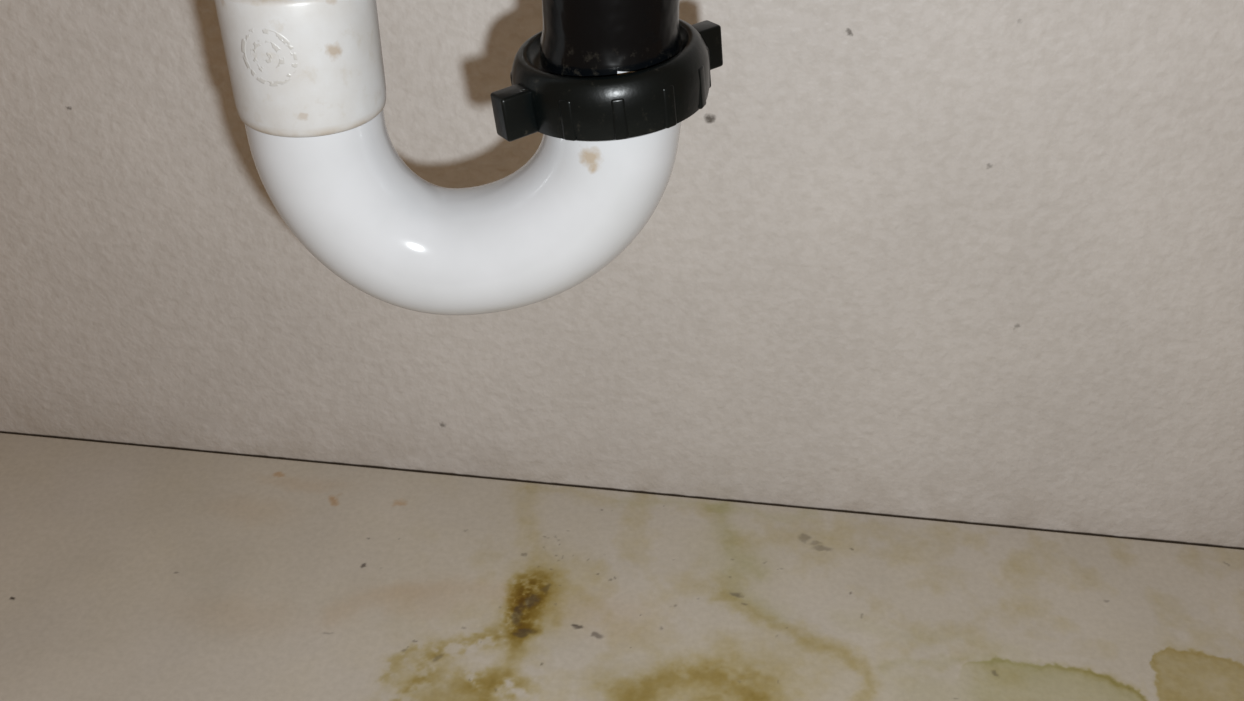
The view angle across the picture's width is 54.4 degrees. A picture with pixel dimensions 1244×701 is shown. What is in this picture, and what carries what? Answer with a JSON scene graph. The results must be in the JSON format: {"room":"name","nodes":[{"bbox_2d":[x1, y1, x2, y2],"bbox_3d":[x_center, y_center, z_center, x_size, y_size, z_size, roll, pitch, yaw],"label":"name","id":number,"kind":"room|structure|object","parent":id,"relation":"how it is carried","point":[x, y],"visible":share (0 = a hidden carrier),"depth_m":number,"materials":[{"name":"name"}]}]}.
{"room":"under-sink cabinet","nodes":[
{"label":"under-sink cabinet","id":0,"kind":"room"},
{"bbox_2d":[0,0,1243,549],"bbox_3d":[0.087,-0.285,0.555,2.600,0.970,0.020,5,35,7],"label":"wall","id":1,"kind":"structure","parent":0,"point":[978,262],"depth_m":0.72,"materials":[{"name":"beige paint"}]},
{"bbox_2d":[214,0,722,315],"bbox_3d":[-0.050,-0.239,0.449,0.194,0.420,0.241,5,35,7],"label":"drain pipe","id":2,"kind":"object","parent":1,"relation":"attached to","point":[609,87],"visible":1,"depth_m":0.44,"materials":[{"name":"white plastic"}]},
{"bbox_2d":[0,433,1243,700],"bbox_3d":[0.032,0.326,0.508,2.600,0.016,0.763,5,35,7],"label":"floor","id":3,"kind":"structure","parent":0,"point":[128,572],"depth_m":0.74,"materials":[{"name":"laminate"}]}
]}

